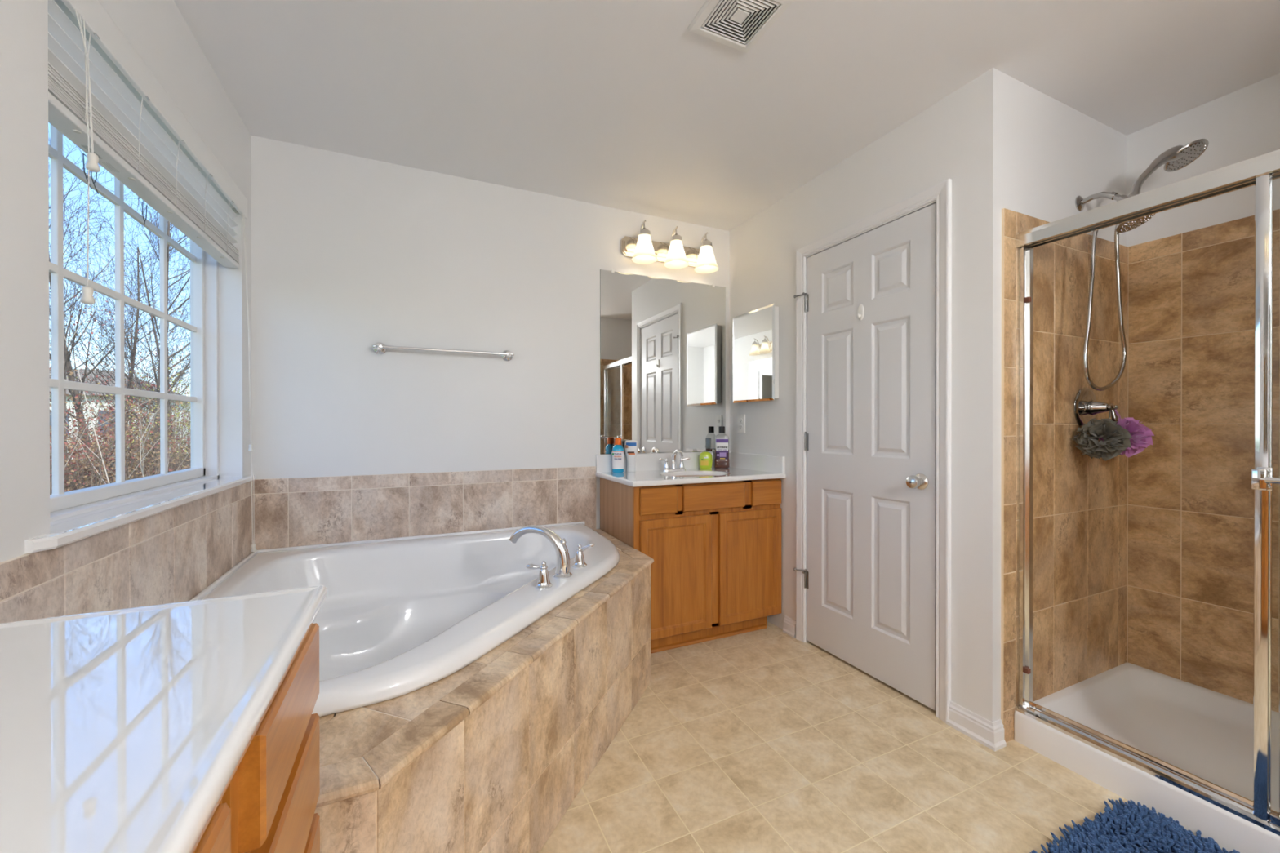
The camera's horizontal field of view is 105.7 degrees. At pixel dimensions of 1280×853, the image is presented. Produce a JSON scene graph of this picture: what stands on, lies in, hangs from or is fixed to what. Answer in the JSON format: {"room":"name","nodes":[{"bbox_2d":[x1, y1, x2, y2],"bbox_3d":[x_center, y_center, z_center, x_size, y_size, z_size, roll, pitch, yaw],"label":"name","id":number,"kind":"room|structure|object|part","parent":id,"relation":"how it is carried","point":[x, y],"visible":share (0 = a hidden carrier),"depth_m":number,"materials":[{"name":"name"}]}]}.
{"room":"bathroom","nodes":[
{"label":"bathroom","id":0,"kind":"room"},
{"bbox_2d":[0,0,253,623],"bbox_3d":[-0.442,-0.058,-0.801,0.169,2.440,6.416,0,0,-25],"label":"wall","id":1,"kind":"structure","parent":0,"point":[170,556],"depth_m":1.03,"materials":[{"name":"white paint"}]},
{"bbox_2d":[24,124,255,553],"bbox_3d":[-1.480,-0.367,1.473,0.190,1.204,1.323,0,0,-25],"label":"window","id":2,"kind":"structure","parent":1,"relation":"in","point":[76,515],"depth_m":1.45,"materials":[{"name":"white wood"}]},
{"bbox_2d":[82,153,98,194],"bbox_3d":[-1.424,-0.729,1.248,0.018,0.230,0.066,0,0,-25],"label":"wire hook","id":3,"kind":"object","parent":2,"relation":"hanging from","point":[83,154],"visible":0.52,"depth_m":1.25,"materials":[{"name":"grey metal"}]},
{"bbox_3d":[-1.542,-0.369,1.443,0.040,1.139,1.130,0,0,-25],"label":"sash","id":4,"kind":"part","parent":2,"relation":"part of","materials":[{"name":"white plastic"}]},
{"bbox_3d":[-1.443,0.223,1.492,0.110,0.024,1.323,0,0,-25],"label":"sill","id":5,"kind":"part","parent":2,"relation":"part of","materials":[{"name":"white stone"}]},
{"bbox_2d":[142,200,146,225],"bbox_3d":[-1.538,-0.734,1.496,0.018,0.222,0.030,0,0,-25],"label":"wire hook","id":6,"kind":"object","parent":2,"relation":"hanging from","point":[144,201],"visible":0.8,"depth_m":1.50,"materials":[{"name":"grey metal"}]},
{"bbox_2d":[48,0,256,551],"bbox_3d":[-1.426,-0.217,1.497,0.110,1.490,1.230,0,0,-25],"label":"window blind","id":7,"kind":"object","parent":2,"relation":"attached to","point":[103,96],"visible":0.9,"depth_m":1.26,"materials":[{"name":"white plastic"}]},
{"bbox_3d":[-1.190,-0.736,1.039,0.012,0.286,0.040,0,0,-25],"label":"lift cord","id":8,"kind":"part","parent":7,"relation":"part of","materials":[{"name":"white fabric"}]},
{"bbox_3d":[-1.197,-0.591,1.049,0.007,0.576,0.009,0,0,-25],"label":"lift cord","id":9,"kind":"part","parent":7,"relation":"part of","materials":[{"name":"white fabric"}]},
{"bbox_3d":[-1.256,-0.795,1.071,0.064,0.235,0.002,0,0,-25],"label":"ladder cord","id":10,"kind":"part","parent":7,"relation":"part of","materials":[{"name":"white fabric"}]},
{"bbox_3d":[-1.351,-0.796,1.278,0.064,0.235,0.002,0,0,-25],"label":"ladder cord","id":11,"kind":"part","parent":7,"relation":"part of","materials":[{"name":"white fabric"}]},
{"bbox_3d":[-1.449,-0.665,1.483,0.051,0.019,1.166,0,0,-25],"label":"rail","id":12,"kind":"part","parent":7,"relation":"part of","materials":[{"name":"white plastic"}]},
{"bbox_3d":[-1.443,-0.796,1.477,0.064,0.235,0.002,0,0,-25],"label":"ladder cord","id":13,"kind":"part","parent":7,"relation":"part of","materials":[{"name":"white fabric"}]},
{"bbox_3d":[-1.535,-0.797,1.677,0.064,0.235,0.002,0,0,-25],"label":"ladder cord","id":14,"kind":"part","parent":7,"relation":"part of","materials":[{"name":"white fabric"}]},
{"bbox_3d":[-1.628,-0.797,1.879,0.064,0.235,0.002,0,0,-25],"label":"ladder cord","id":15,"kind":"part","parent":7,"relation":"part of","materials":[{"name":"white fabric"}]},
{"bbox_3d":[-1.630,-0.408,2.012,0.004,0.946,0.026,0,0,30],"label":"lift cord","id":16,"kind":"part","parent":7,"relation":"part of","materials":[{"name":"white fabric"}]},
{"bbox_3d":[-1.632,-0.193,2.033,0.018,1.376,0.039,0,0,11],"label":"lift cord","id":17,"kind":"part","parent":7,"relation":"part of","materials":[{"name":"white fabric"}]},
{"bbox_2d":[250,135,729,550],"bbox_3d":[-0.146,-0.069,2.941,3.801,2.440,0.149,0,0,-25],"label":"wall","id":18,"kind":"structure","parent":0,"point":[350,254],"depth_m":2.43,"materials":[{"name":"white paint"}]},
{"bbox_2d":[373,342,514,360],"bbox_3d":[-0.973,-0.379,2.446,0.662,0.058,0.074,0,0,-25],"label":"towel bar","id":19,"kind":"object","parent":18,"relation":"attached to","point":[379,348],"visible":1,"depth_m":2.40,"materials":[{"name":"silver metal"}]},
{"bbox_3d":[-0.963,-0.379,2.425,0.600,0.016,0.016,0,0,-25],"label":"rod","id":20,"kind":"part","parent":19,"relation":"part of","materials":[{"name":"silver metal"}]},
{"bbox_2d":[600,269,725,453],"bbox_3d":[0.165,-0.378,3.006,0.873,1.088,0.010,0,0,-25],"label":"wall mirror","id":21,"kind":"object","parent":18,"relation":"attached to","point":[663,340],"visible":0.84,"depth_m":2.99,"materials":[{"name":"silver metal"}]},
{"bbox_2d":[620,219,718,273],"bbox_3d":[0.208,-1.081,2.921,0.624,0.227,0.196,0,0,-25],"label":"vanity light","id":22,"kind":"object","parent":18,"relation":"attached to","point":[642,250],"visible":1,"depth_m":2.89,"materials":[{"name":"white glass"}]},
{"bbox_3d":[0.011,-1.127,2.845,0.036,0.135,0.105,0,0,-25],"label":"arm","id":23,"kind":"part","parent":22,"relation":"part of","materials":[{"name":"silver metal"}]},
{"bbox_3d":[0.026,-1.036,2.813,0.151,0.137,0.151,0,0,-25],"label":"lamp shade","id":24,"kind":"part","parent":22,"relation":"part of","materials":[{"name":"white glass"}]},
{"bbox_3d":[0.203,-1.127,2.933,0.036,0.135,0.105,0,0,-25],"label":"arm","id":25,"kind":"part","parent":22,"relation":"part of","materials":[{"name":"silver metal"}]},
{"bbox_3d":[0.217,-1.036,2.901,0.151,0.137,0.151,0,0,-25],"label":"lamp shade","id":26,"kind":"part","parent":22,"relation":"part of","materials":[{"name":"white glass"}]},
{"bbox_3d":[0.394,-1.128,3.021,0.036,0.135,0.105,0,0,-25],"label":"arm","id":27,"kind":"part","parent":22,"relation":"part of","materials":[{"name":"silver metal"}]},
{"bbox_3d":[0.409,-1.036,2.990,0.151,0.137,0.151,0,0,-25],"label":"lamp shade","id":28,"kind":"part","parent":22,"relation":"part of","materials":[{"name":"white glass"}]},
{"bbox_2d":[595,450,785,473],"bbox_3d":[0.279,0.216,2.770,0.935,0.106,0.535,0,0,-25],"label":"backsplash","id":29,"kind":"structure","parent":18,"relation":"attached to","point":[644,461],"depth_m":2.94,"materials":[{"name":"white stone"}]},
{"bbox_2d":[173,0,1279,231],"bbox_3d":[1.195,-1.342,0.028,3.801,0.120,6.556,0,0,-25],"label":"ceiling","id":30,"kind":"structure","parent":0,"point":[615,104],"depth_m":1.76,"materials":[{"name":"white paint"}]},
{"bbox_2d":[687,0,794,53],"bbox_3d":[0.310,-1.278,1.506,0.236,0.014,0.236,0,0,-25],"label":"ceiling vent","id":31,"kind":"object","parent":30,"relation":"in","point":[738,24],"visible":1,"depth_m":1.52,"materials":[{"name":"white plastic"}]},
{"bbox_2d":[539,621,1128,852],"bbox_3d":[1.197,1.218,0.036,3.801,0.120,6.556,0,0,-25],"label":"floor","id":32,"kind":"structure","parent":0,"point":[764,740],"depth_m":1.61,"materials":[{"name":"tile"}]},
{"bbox_2d":[0,585,326,852],"bbox_3d":[-0.313,0.666,-0.265,0.526,0.988,2.178,0,0,-25],"label":"bathroom vanity","id":33,"kind":"object","parent":32,"relation":"on","point":[191,726],"visible":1,"depth_m":0.48,"materials":[{"name":"brown wood"}]},
{"bbox_3d":[-0.244,0.354,0.185,0.021,0.109,0.438,0,0,-25],"label":"drawer","id":34,"kind":"part","parent":33,"relation":"part of","materials":[{"name":"brown wood"}]},
{"bbox_3d":[-0.450,0.682,0.588,0.018,0.772,0.326,0,0,-25],"label":"frame","id":35,"kind":"part","parent":33,"relation":"part of","materials":[{"name":"brown wood"}]},
{"bbox_3d":[-0.435,0.353,0.601,0.021,0.109,0.294,0,0,-25],"label":"drawer","id":36,"kind":"part","parent":33,"relation":"part of","materials":[{"name":"brown wood"}]},
{"bbox_3d":[-0.435,0.498,0.601,0.021,0.124,0.294,0,0,-25],"label":"drawer","id":37,"kind":"part","parent":33,"relation":"part of","materials":[{"name":"brown wood"}]},
{"bbox_3d":[-0.435,0.695,0.602,0.021,0.215,0.294,0,0,-25],"label":"drawer","id":38,"kind":"part","parent":33,"relation":"part of","materials":[{"name":"brown wood"}]},
{"bbox_2d":[314,528,653,852],"bbox_3d":[-0.458,0.876,1.639,0.603,0.558,2.362,0,0,20],"label":"tub surround","id":39,"kind":"object","parent":32,"relation":"on","point":[490,755],"visible":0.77,"depth_m":1.16,"materials":[{"name":"beige tile"}]},
{"bbox_2d":[188,521,619,716],"bbox_3d":[-0.699,0.781,1.788,1.528,0.472,1.483,0,0,-25],"label":"bathtub","id":40,"kind":"object","parent":39,"relation":"on","point":[398,616],"visible":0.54,"depth_m":2.12,"materials":[{"name":"white ceramic"}]},
{"bbox_2d":[509,524,594,589],"bbox_3d":[-0.308,0.463,1.811,0.309,0.178,0.284,0,0,-25],"label":"tub faucet","id":41,"kind":"object","parent":40,"relation":"on","point":[562,567],"visible":1,"depth_m":1.78,"materials":[{"name":"silver metal"}]},
{"bbox_3d":[-0.364,0.487,1.683,0.065,0.018,0.018,0,0,12],"label":"lever","id":42,"kind":"part","parent":41,"relation":"part of","materials":[{"name":"silver metal"}]},
{"bbox_3d":[-0.377,0.463,1.827,0.264,0.178,0.072,0,0,20],"label":"spout","id":43,"kind":"part","parent":41,"relation":"part of","materials":[{"name":"silver metal"}]},
{"bbox_3d":[-0.333,0.509,1.676,0.060,0.087,0.060,0,0,-25],"label":"handle","id":44,"kind":"part","parent":41,"relation":"part of","materials":[{"name":"silver metal"}]},
{"bbox_3d":[-0.289,0.446,1.795,0.031,0.066,0.024,0,0,8],"label":"diverter knob","id":45,"kind":"part","parent":41,"relation":"part of","materials":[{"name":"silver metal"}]},
{"bbox_3d":[-0.240,0.508,1.919,0.060,0.087,0.060,0,0,-25],"label":"handle","id":46,"kind":"part","parent":41,"relation":"part of","materials":[{"name":"silver metal"}]},
{"bbox_3d":[-0.210,0.475,1.909,0.068,0.036,0.018,0,0,24],"label":"lever","id":47,"kind":"part","parent":41,"relation":"part of","materials":[{"name":"silver metal"}]},
{"bbox_2d":[595,450,786,653],"bbox_3d":[0.279,0.657,2.769,0.938,0.988,0.539,0,0,-25],"label":"bathroom vanity","id":48,"kind":"object","parent":32,"relation":"on","point":[712,536],"visible":0.93,"depth_m":2.57,"materials":[{"name":"brown wood"}]},
{"bbox_3d":[0.094,0.370,2.423,0.205,0.131,0.019,0,0,-25],"label":"drawer","id":49,"kind":"part","parent":48,"relation":"part of","materials":[{"name":"brown wood"}]},
{"bbox_3d":[0.188,0.760,2.467,0.411,0.595,0.019,0,0,-25],"label":"door","id":50,"kind":"part","parent":48,"relation":"part of","materials":[{"name":"brown wood"}]},
{"bbox_2d":[595,466,786,486],"bbox_3d":[0.279,0.332,2.768,0.938,0.138,0.539,0,0,-25],"label":"countertop","id":51,"kind":"structure","parent":48,"relation":"on","point":[645,477],"depth_m":2.63,"materials":[{"name":"white stone"}]},
{"bbox_2d":[612,437,623,472],"bbox_3d":[-0.127,0.165,2.806,0.067,0.200,0.060,0,0,-1],"label":"mouthwash bottle","id":52,"kind":"object","parent":51,"relation":"on","point":[617,450],"visible":1,"depth_m":2.78,"materials":[{"name":"teal plastic"}]},
{"bbox_2d":[624,440,637,471],"bbox_3d":[-0.052,0.172,2.852,0.079,0.185,0.044,0,0,-1],"label":"lotion bottle","id":53,"kind":"object","parent":51,"relation":"on","point":[630,446],"visible":1,"depth_m":2.83,"materials":[{"name":"white plastic"}]},
{"bbox_3d":[-0.051,0.104,2.833,0.060,0.021,0.005,0,0,-1],"label":"blue panel","id":54,"kind":"part","parent":53,"relation":"part of","materials":[{"name":"blue plastic"}]},
{"bbox_2d":[658,448,690,471],"bbox_3d":[0.209,0.200,2.902,0.161,0.131,0.147,0,0,17],"label":"sink faucet","id":55,"kind":"object","parent":51,"relation":"on","point":[673,467],"visible":1,"depth_m":2.90,"materials":[{"name":"silver metal"}]},
{"bbox_3d":[0.156,0.224,2.892,0.049,0.071,0.049,0,0,-25],"label":"handle","id":56,"kind":"part","parent":55,"relation":"part of","materials":[{"name":"silver metal"}]},
{"bbox_3d":[0.222,0.197,2.873,0.034,0.124,0.125,0,0,-25],"label":"spout","id":57,"kind":"part","parent":55,"relation":"part of","materials":[{"name":"silver metal"}]},
{"bbox_3d":[0.251,0.224,2.936,0.049,0.071,0.049,0,0,-25],"label":"handle","id":58,"kind":"part","parent":55,"relation":"part of","materials":[{"name":"silver metal"}]},
{"bbox_2d":[698,451,712,468],"bbox_3d":[0.413,0.205,3.048,0.084,0.118,0.053,0,0,1],"label":"soap bottle","id":59,"kind":"object","parent":51,"relation":"on","point":[705,460],"visible":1,"depth_m":3.03,"materials":[{"name":"green plastic"}]},
{"bbox_2d":[700,460,708,465],"bbox_3d":[0.402,0.228,3.025,0.048,0.032,0.005,0,0,10],"label":"picture","id":60,"kind":"object","parent":59,"relation":"attached to","point":[702,462],"depth_m":3.02,"materials":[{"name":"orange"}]},
{"bbox_2d":[714,426,729,467],"bbox_3d":[0.523,0.132,3.103,0.096,0.264,0.054,0,0,5],"label":"mouthwash bottle","id":61,"kind":"object","parent":51,"relation":"on","point":[722,460],"visible":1,"depth_m":3.08,"materials":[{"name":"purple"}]},
{"bbox_3d":[0.381,0.675,2.577,0.912,0.772,0.018,0,0,-25],"label":"frame","id":62,"kind":"part","parent":48,"relation":"part of","materials":[{"name":"brown wood"}]},
{"bbox_3d":[0.336,1.142,2.599,0.847,0.018,0.016,0,0,-25],"label":"shoe moulding","id":63,"kind":"part","parent":48,"relation":"part of","materials":[{"name":"brown wood"}]},
{"bbox_3d":[0.395,0.370,2.561,0.381,0.131,0.019,0,0,-25],"label":"drawer","id":64,"kind":"part","parent":48,"relation":"part of","materials":[{"name":"brown wood"}]},
{"bbox_3d":[0.610,0.759,2.662,0.414,0.595,0.019,0,0,-25],"label":"door","id":65,"kind":"part","parent":48,"relation":"part of","materials":[{"name":"brown wood"}]},
{"bbox_3d":[0.707,0.369,2.705,0.199,0.131,0.019,0,0,-25],"label":"drawer","id":66,"kind":"part","parent":48,"relation":"part of","materials":[{"name":"brown wood"}]},
{"bbox_2d":[1029,798,1239,852],"bbox_3d":[1.407,1.139,0.930,0.656,0.032,0.989,0,0,-25],"label":"bath rug","id":67,"kind":"object","parent":32,"relation":"on","point":[1130,828],"visible":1,"depth_m":1.34,"materials":[{"name":"blue fabric"}]},
{"bbox_2d":[1013,662,1279,852],"bbox_3d":[2.002,1.098,1.445,0.858,0.110,1.142,0,0,-25],"label":"shower pan","id":68,"kind":"object","parent":32,"relation":"on","point":[1204,733],"visible":0.85,"depth_m":1.71,"materials":[{"name":"white plastic"}]},
{"bbox_2d":[1014,149,1279,835],"bbox_3d":[1.633,0.167,1.273,0.108,1.758,1.140,0,0,-25],"label":"shower enclosure","id":69,"kind":"object","parent":68,"relation":"on","point":[1260,171],"visible":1,"depth_m":1.35,"materials":[{"name":"silver metal"}]},
{"bbox_3d":[1.749,0.178,1.035,0.022,1.711,0.558,0,0,-25],"label":"door panel","id":70,"kind":"part","parent":69,"relation":"part of","materials":[{"name":"silver metal"}]},
{"bbox_3d":[1.750,1.021,1.038,0.018,0.026,0.502,0,0,-25],"label":"rail","id":71,"kind":"part","parent":69,"relation":"part of","materials":[{"name":"silver metal"}]},
{"bbox_3d":[1.749,-0.664,1.033,0.018,0.026,0.502,0,0,-25],"label":"rail","id":72,"kind":"part","parent":69,"relation":"part of","materials":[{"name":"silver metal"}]},
{"bbox_3d":[1.780,0.178,1.034,0.022,1.711,0.515,0,0,-25],"label":"door panel","id":73,"kind":"part","parent":69,"relation":"part of","materials":[{"name":"clear glass"}]},
{"bbox_2d":[729,67,1013,722],"bbox_3d":[1.530,-0.066,1.320,0.120,2.440,4.216,0,0,-25],"label":"wall","id":74,"kind":"structure","parent":0,"point":[966,138],"depth_m":1.85,"materials":[{"name":"white paint"}]},
{"bbox_2d":[737,414,745,433],"bbox_3d":[0.644,-0.018,3.087,0.009,0.118,0.073,0,0,-25],"label":"wall outlet","id":75,"kind":"object","parent":74,"relation":"attached to","point":[741,418],"visible":1,"depth_m":3.08,"materials":[{"name":"white plastic"}]},
{"bbox_2d":[733,303,778,403],"bbox_3d":[0.694,-0.423,2.929,0.047,0.546,0.394,0,0,-25],"label":"medicine cabinet","id":76,"kind":"object","parent":74,"relation":"attached to","point":[755,332],"visible":1,"depth_m":2.88,"materials":[{"name":"white metal"}]},
{"bbox_2d":[782,615,795,638],"bbox_3d":[0.827,1.107,2.681,0.020,0.088,0.089,0,0,-25],"label":"baseboard","id":77,"kind":"structure","parent":74,"relation":"attached to","point":[789,624],"depth_m":2.67,"materials":[{"name":"white wood"}]},
{"bbox_2d":[793,178,951,723],"bbox_3d":[1.057,0.097,2.268,0.184,2.109,0.830,0,0,-25],"label":"door","id":78,"kind":"structure","parent":74,"relation":"in","point":[873,569],"depth_m":2.16,"materials":[{"name":"white wood"}]},
{"bbox_2d":[857,304,864,319],"bbox_3d":[1.019,-0.532,2.255,0.024,0.074,0.034,0,0,-25],"label":"hook","id":79,"kind":"object","parent":78,"relation":"attached to","point":[860,309],"visible":1,"depth_m":2.25,"materials":[{"name":"white plastic"}]},
{"bbox_3d":[1.125,0.227,1.980,0.064,0.066,0.066,0,0,-25],"label":"knob","id":80,"kind":"part","parent":78,"relation":"part of","materials":[{"name":"silver metal"}]},
{"bbox_2d":[946,701,1006,751],"bbox_3d":[1.253,1.109,1.814,0.067,0.088,0.175,0,0,-25],"label":"baseboard","id":81,"kind":"structure","parent":74,"relation":"attached to","point":[990,735],"depth_m":1.78,"materials":[{"name":"white wood"}]},
{"bbox_2d":[1000,78,1128,742],"bbox_3d":[1.776,-0.068,2.038,1.067,2.440,0.130,0,0,-25],"label":"wall","id":82,"kind":"structure","parent":0,"point":[1061,153],"depth_m":1.92,"materials":[{"name":"white paint"}]},
{"bbox_2d":[1073,386,1118,426],"bbox_3d":[1.843,-0.076,1.940,0.170,0.170,0.105,0,0,-25],"label":"shower valve","id":83,"kind":"object","parent":82,"relation":"attached to","point":[1086,406],"visible":0.92,"depth_m":1.95,"materials":[{"name":"silver metal"}]},
{"bbox_3d":[1.845,-0.076,1.935,0.060,0.060,0.095,0,0,-25],"label":"handle","id":84,"kind":"part","parent":83,"relation":"part of","materials":[{"name":"silver metal"}]},
{"bbox_2d":[1071,410,1132,461],"bbox_3d":[1.790,0.024,1.875,0.165,0.218,0.169,0,0,-25],"label":"bath pouf","id":85,"kind":"object","parent":83,"relation":"hanging from","point":[1116,437],"visible":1,"depth_m":1.85,"materials":[{"name":"grey plastic"}]},
{"bbox_3d":[1.861,-0.042,1.908,0.021,0.073,0.025,0,0,-25],"label":"lever","id":86,"kind":"part","parent":83,"relation":"part of","materials":[{"name":"silver metal"}]},
{"bbox_2d":[1098,408,1154,457],"bbox_3d":[1.936,0.019,1.934,0.167,0.209,0.164,0,0,-25],"label":"bath pouf","id":87,"kind":"object","parent":83,"relation":"hanging from","point":[1141,434],"visible":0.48,"depth_m":1.89,"materials":[{"name":"purple plastic"}]},
{"bbox_3d":[1.892,-0.041,1.919,0.078,0.089,0.018,0,0,-17],"label":"hanging cord","id":88,"kind":"part","parent":87,"relation":"part of","materials":[{"name":"purple fabric"}]},
{"bbox_2d":[1075,138,1208,391],"bbox_3d":[1.865,-0.594,1.864,0.503,0.922,0.265,0,0,4],"label":"shower fixture","id":89,"kind":"object","parent":82,"relation":"attached to","point":[1176,157],"visible":0.8,"depth_m":1.82,"materials":[{"name":"silver metal"}]},
{"bbox_3d":[1.828,-0.897,1.920,0.027,0.066,0.140,0,0,-25],"label":"arm","id":90,"kind":"part","parent":89,"relation":"part of","materials":[{"name":"silver metal"}]},
{"bbox_2d":[1126,73,1279,712],"bbox_3d":[3.221,-0.063,0.000,0.150,2.440,4.802,0,0,-25],"label":"wall","id":91,"kind":"structure","parent":0,"point":[1191,326],"depth_m":1.94,"materials":[{"name":"brown tile"}]},
{"label":"outside","id":92,"kind":"structure","parent":0,"visible":0},
{"bbox_3d":[-36.659,2.207,43.665,150.000,0.300,170.000,0,0,-25],"label":"ground","id":93,"kind":"structure","parent":92,"visible":0},
{"bbox_2d":[51,405,97,494],"bbox_3d":[-5.084,0.573,3.719,1.010,3.161,1.332,0,0,-25],"label":"sapling","id":94,"kind":"object","parent":93,"relation":"on","point":[97,406],"visible":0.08,"depth_m":4.28,"materials":[{"name":"beige plant"}]},
{"bbox_2d":[49,414,142,479],"bbox_3d":[-22.186,0.801,20.068,5.223,2.653,7.941,0,0,-2],"label":"shrub","id":95,"kind":"object","parent":93,"relation":"on","point":[73,415],"visible":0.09,"depth_m":19.67,"materials":[{"name":"red plant"}]},
{"bbox_2d":[48,203,151,406],"bbox_3d":[-12.895,-2.140,9.387,4.026,8.580,4.351,0,0,-4],"label":"bare tree","id":96,"kind":"object","parent":93,"relation":"on","point":[64,203],"visible":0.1,"depth_m":10.47,"materials":[{"name":"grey plant"}]},
{"bbox_2d":[49,375,182,494],"bbox_3d":[-6.971,0.741,5.493,2.653,2.829,3.636,0,0,-25],"label":"shrub","id":97,"kind":"object","parent":93,"relation":"on","point":[100,429],"visible":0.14,"depth_m":5.91,"materials":[{"name":"red plant"}]},
{"bbox_2d":[48,131,190,486],"bbox_3d":[-11.955,-2.423,9.671,5.328,9.138,4.378,0,0,24],"label":"bare tree","id":98,"kind":"object","parent":93,"relation":"on","point":[69,365],"visible":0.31,"depth_m":9.78,"materials":[{"name":"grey plant"}]},
{"bbox_2d":[48,173,190,470],"bbox_3d":[-9.631,-2.068,9.839,5.168,8.427,4.542,0,0,-8],"label":"bare tree","id":99,"kind":"object","parent":93,"relation":"on","point":[157,378],"visible":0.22,"depth_m":9.29,"materials":[{"name":"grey plant"}]},
{"bbox_2d":[48,179,190,478],"bbox_3d":[-9.564,-1.004,7.641,2.872,6.300,3.137,0,0,10],"label":"bare tree","id":100,"kind":"object","parent":93,"relation":"on","point":[65,357],"visible":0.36,"depth_m":7.97,"materials":[{"name":"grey plant"}]},
{"bbox_2d":[48,164,190,459],"bbox_3d":[-11.338,-1.712,11.174,4.060,7.696,4.580,0,0,-14],"label":"bare tree","id":101,"kind":"object","parent":93,"relation":"on","point":[144,275],"visible":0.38,"depth_m":11.08,"materials":[{"name":"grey plant"}]},
{"bbox_2d":[48,174,190,442],"bbox_3d":[-13.341,-2.091,12.537,3.773,8.457,4.628,0,0,-12],"label":"bare tree","id":102,"kind":"object","parent":93,"relation":"on","point":[138,255],"visible":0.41,"depth_m":12.50,"materials":[{"name":"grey plant"}]},
{"bbox_2d":[49,369,189,488],"bbox_3d":[-8.021,0.519,5.796,3.169,3.276,3.916,0,0,40],"label":"shrub","id":103,"kind":"object","parent":93,"relation":"on","point":[72,397],"visible":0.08,"depth_m":6.28,"materials":[{"name":"brown plant"}]},
{"bbox_2d":[49,371,190,493],"bbox_3d":[-6.293,0.788,5.447,2.893,2.733,3.188,0,0,-25],"label":"shrub","id":104,"kind":"object","parent":93,"relation":"on","point":[135,402],"visible":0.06,"depth_m":5.51,"materials":[{"name":"brown plant"}]},
{"bbox_2d":[49,377,190,490],"bbox_3d":[-6.256,0.787,5.846,3.148,2.734,2.835,0,0,34],"label":"shrub","id":105,"kind":"object","parent":93,"relation":"on","point":[129,402],"visible":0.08,"depth_m":5.71,"materials":[{"name":"brown plant"}]},
{"bbox_2d":[49,353,190,493],"bbox_3d":[-9.857,0.322,9.072,4.720,3.655,5.407,0,0,24],"label":"shrub","id":106,"kind":"object","parent":93,"relation":"on","point":[76,413],"visible":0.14,"depth_m":9.30,"materials":[{"name":"red plant"}]},
{"bbox_2d":[49,269,190,465],"bbox_3d":[-15.123,-1.441,14.632,3.584,7.143,3.795,0,0,-14],"label":"bare tree","id":107,"kind":"object","parent":93,"relation":"on","point":[82,368],"visible":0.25,"depth_m":14.60,"materials":[{"name":"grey plant"}]},
{"bbox_2d":[49,368,191,460],"bbox_3d":[-38.578,-0.856,32.138,12.200,5.900,9.000,0,0,-25],"label":"house","id":108,"kind":"structure","parent":93,"relation":"on","point":[94,371],"depth_m":30.22,"materials":[{"name":"grey"}]},
{"bbox_2d":[49,284,191,469],"bbox_3d":[-12.834,-0.767,13.370,8.060,5.812,5.800,0,0,30],"label":"bare tree","id":109,"kind":"object","parent":93,"relation":"on","point":[152,385],"visible":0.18,"depth_m":12.37,"materials":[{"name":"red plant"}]},
{"bbox_2d":[49,367,191,490],"bbox_3d":[-6.837,0.670,7.170,3.259,2.965,4.482,0,0,-25],"label":"shrub","id":110,"kind":"object","parent":93,"relation":"on","point":[183,411],"visible":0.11,"depth_m":6.45,"materials":[{"name":"brown plant"}]},
{"bbox_2d":[49,349,191,476],"bbox_3d":[-8.892,0.262,9.286,3.609,3.764,4.490,0,0,-25],"label":"shrub","id":111,"kind":"object","parent":93,"relation":"on","point":[176,405],"visible":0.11,"depth_m":8.87,"materials":[{"name":"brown plant"}]},
{"bbox_2d":[49,365,191,494],"bbox_3d":[-7.290,0.669,6.407,2.767,2.970,2.920,0,0,-25],"label":"shrub","id":112,"kind":"object","parent":93,"relation":"on","point":[77,395],"visible":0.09,"depth_m":6.46,"materials":[{"name":"red plant"}]},
{"bbox_2d":[49,383,191,491],"bbox_3d":[-6.021,0.699,6.357,4.115,2.906,2.784,0,0,0],"label":"shrub","id":113,"kind":"object","parent":93,"relation":"on","point":[92,410],"visible":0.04,"depth_m":6.06,"materials":[{"name":"brown plant"}]},
{"bbox_2d":[49,213,191,484],"bbox_3d":[-6.206,-0.158,5.433,2.472,4.615,1.790,0,0,-25],"label":"sapling","id":114,"kind":"object","parent":93,"relation":"on","point":[139,213],"visible":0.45,"depth_m":5.25,"materials":[{"name":"beige plant"}]},
{"bbox_2d":[49,440,191,493],"bbox_3d":[-8.362,1.140,7.850,11.978,2.021,6.648,0,0,38],"label":"undergrowth","id":115,"kind":"object","parent":93,"relation":"on","point":[100,475],"visible":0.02,"depth_m":5.02,"materials":[{"name":"brown plant"}]},
{"bbox_2d":[51,352,191,485],"bbox_3d":[-6.589,0.613,6.880,3.080,3.079,3.030,0,0,27],"label":"shrub","id":116,"kind":"object","parent":93,"relation":"on","point":[180,421],"visible":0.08,"depth_m":6.46,"materials":[{"name":"brown plant"}]},
{"bbox_2d":[67,373,189,479],"bbox_3d":[-5.059,0.718,4.917,1.125,2.862,0.980,0,0,40],"label":"sapling","id":117,"kind":"object","parent":93,"relation":"on","point":[188,373],"visible":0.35,"depth_m":4.88,"materials":[{"name":"beige plant"}]},
{"bbox_2d":[97,270,190,445],"bbox_3d":[-15.304,-1.605,15.605,4.518,7.460,3.328,0,0,11],"label":"bare tree","id":118,"kind":"object","parent":93,"relation":"on","point":[178,334],"visible":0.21,"depth_m":15.67,"materials":[{"name":"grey plant"}]}
]}

